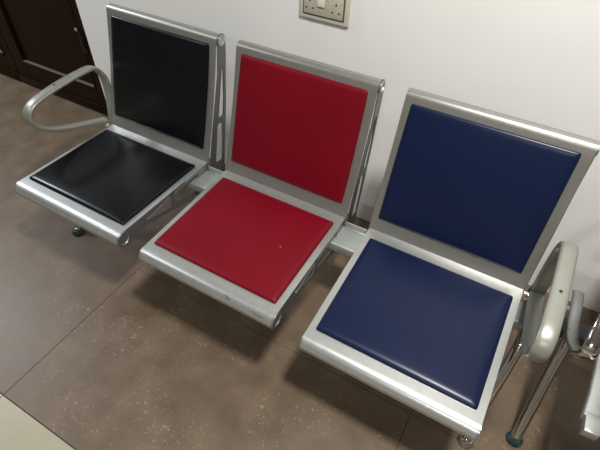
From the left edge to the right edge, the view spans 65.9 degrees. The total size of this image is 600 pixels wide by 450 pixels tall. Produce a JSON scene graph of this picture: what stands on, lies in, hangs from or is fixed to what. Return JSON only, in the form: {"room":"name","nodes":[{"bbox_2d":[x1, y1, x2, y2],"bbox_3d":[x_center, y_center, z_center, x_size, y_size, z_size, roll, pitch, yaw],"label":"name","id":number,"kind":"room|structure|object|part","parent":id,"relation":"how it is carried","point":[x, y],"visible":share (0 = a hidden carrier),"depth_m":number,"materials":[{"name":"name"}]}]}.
{"room":"waiting room","nodes":[
{"label":"waiting room","id":0,"kind":"room"},
{"bbox_2d":[0,73,599,449],"bbox_3d":[-1.312,0.937,1.183,7.800,0.030,4.108,23,49,20],"label":"floor","id":1,"kind":"structure","parent":0,"point":[154,366],"depth_m":1.64,"materials":[{"name":"brown tile"}]},
{"bbox_2d":[0,263,478,449],"bbox_3d":[-1.324,0.942,1.157,7.800,0.001,4.058,23,49,20],"label":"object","id":2,"kind":"structure","parent":1,"relation":"attached to","point":[144,263],"depth_m":1.65,"materials":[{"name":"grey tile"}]},
{"bbox_2d":[14,3,599,448],"bbox_3d":[-0.126,-0.055,1.583,1.818,0.862,0.712,23,49,20],"label":"bench","id":3,"kind":"object","parent":1,"relation":"on","point":[426,304],"visible":1,"depth_m":1.44,"materials":[{"name":"silver metal"}]},
{"bbox_3d":[-0.878,-0.439,1.803,0.044,0.278,0.374,23,49,20],"label":"armrest","id":4,"kind":"part","parent":3,"relation":"part of","materials":[{"name":"silver metal"}]},
{"bbox_3d":[-0.923,-0.167,2.006,0.038,0.379,0.247,27,50,23],"label":"leg","id":5,"kind":"part","parent":3,"relation":"part of","materials":[{"name":"silver metal"}]},
{"bbox_3d":[-0.474,-0.058,1.668,0.006,0.117,0.476,23,49,20],"label":"plate","id":6,"kind":"part","parent":3,"relation":"part of","materials":[{"name":"grey metal"}]},
{"bbox_3d":[-0.525,-0.538,1.755,0.505,0.443,0.166,23,49,20],"label":"backrest panel","id":7,"kind":"part","parent":3,"relation":"part of","materials":[{"name":"black leather"}]},
{"bbox_3d":[-0.016,-0.322,1.558,0.505,0.443,0.166,23,49,20],"label":"backrest panel","id":8,"kind":"part","parent":3,"relation":"part of","materials":[{"name":"red leather"}]},
{"bbox_3d":[0.036,0.160,1.473,0.006,0.111,0.474,23,49,20],"label":"plate","id":9,"kind":"part","parent":3,"relation":"part of","materials":[{"name":"grey metal"}]},
{"bbox_3d":[0.548,0.376,1.276,0.006,0.111,0.474,23,49,20],"label":"plate","id":10,"kind":"part","parent":3,"relation":"part of","materials":[{"name":"grey metal"}]},
{"bbox_3d":[0.496,-0.106,1.361,0.505,0.443,0.166,23,49,20],"label":"backrest panel","id":11,"kind":"part","parent":3,"relation":"part of","materials":[{"name":"blue leather"}]},
{"bbox_3d":[0.598,0.483,1.412,0.038,0.378,0.263,27,50,23],"label":"leg","id":12,"kind":"part","parent":3,"relation":"part of","materials":[{"name":"silver metal"}]},
{"bbox_3d":[0.623,0.225,1.196,0.043,0.279,0.377,23,49,20],"label":"armrest","id":13,"kind":"part","parent":3,"relation":"part of","materials":[{"name":"silver metal"}]},
{"bbox_2d":[506,290,599,446],"bbox_3d":[1.057,0.405,1.185,0.691,0.835,0.598,23,49,20],"label":"bench","id":14,"kind":"object","parent":1,"relation":"on","point":[574,334],"visible":0.84,"depth_m":1.35,"materials":[{"name":"silver metal"}]},
{"bbox_3d":[0.740,0.487,1.409,0.033,0.369,0.226,23,49,20],"label":"leg","id":15,"kind":"part","parent":14,"relation":"part of","materials":[{"name":"silver metal"}]},
{"bbox_3d":[0.859,0.345,1.561,0.033,0.353,0.230,23,49,20],"label":"leg","id":16,"kind":"part","parent":14,"relation":"part of","materials":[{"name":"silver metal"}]},
{"bbox_3d":[0.811,0.198,1.192,0.062,0.230,0.335,35,54,29],"label":"armrest","id":17,"kind":"part","parent":14,"relation":"part of","materials":[{"name":"silver metal"}]},
{"bbox_3d":[0.999,0.443,1.159,0.512,0.047,0.387,23,49,20],"label":"seat frame","id":18,"kind":"part","parent":14,"relation":"part of","materials":[{"name":"silver metal"}]},
{"bbox_2d":[76,0,599,312],"bbox_3d":[-0.253,-1.277,1.499,7.800,2.700,0.120,23,49,20],"label":"wall","id":19,"kind":"structure","parent":0,"point":[537,61],"depth_m":1.56,"materials":[{"name":"paint"}]},
{"bbox_2d":[0,29,20,80],"bbox_3d":[-2.112,-1.821,2.398,0.805,2.078,0.043,23,49,20],"label":"door","id":20,"kind":"structure","parent":19,"relation":"in","point":[8,67],"depth_m":2.94,"materials":[{"name":"brown paint"}]},
{"bbox_3d":[-2.146,-1.095,3.105,0.805,0.050,0.008,23,49,20],"label":"kick rail","id":21,"kind":"part","parent":20,"relation":"part of","materials":[{"name":"brown paint"}]},
{"bbox_2d":[0,0,107,114],"bbox_3d":[-1.418,-1.523,2.125,0.789,2.078,0.055,23,49,20],"label":"door","id":22,"kind":"structure","parent":19,"relation":"in","point":[46,40],"depth_m":2.63,"materials":[{"name":"brown paint"}]},
{"bbox_3d":[-1.420,-1.177,2.456,0.632,0.824,0.018,23,49,20],"label":"panel moulding","id":23,"kind":"part","parent":22,"relation":"part of","materials":[{"name":"brown paint"}]},
{"bbox_3d":[-1.449,-0.800,2.836,0.789,0.050,0.008,23,49,20],"label":"kick rail","id":24,"kind":"part","parent":22,"relation":"part of","materials":[{"name":"brown paint"}]},
{"bbox_2d":[300,0,350,27],"bbox_3d":[0.084,-0.780,1.600,0.196,0.156,0.022,23,49,20],"label":"wall socket","id":25,"kind":"object","parent":19,"relation":"attached to","point":[336,12],"visible":1,"depth_m":1.62,"materials":[{"name":"beige plastic"}]},
{"bbox_2d":[317,0,324,7],"bbox_3d":[0.073,-0.772,1.605,0.028,0.033,0.007,23,49,20],"label":"rocker switch","id":26,"kind":"object","parent":25,"relation":"attached to","point":[320,3],"depth_m":1.61,"materials":[{"name":"white plastic"}]},
{"bbox_3d":[0.082,-0.764,1.613,0.153,0.073,0.005,23,49,20],"label":"plate","id":27,"kind":"part","parent":25,"relation":"part of","materials":[{"name":"beige plastic"}]}
]}

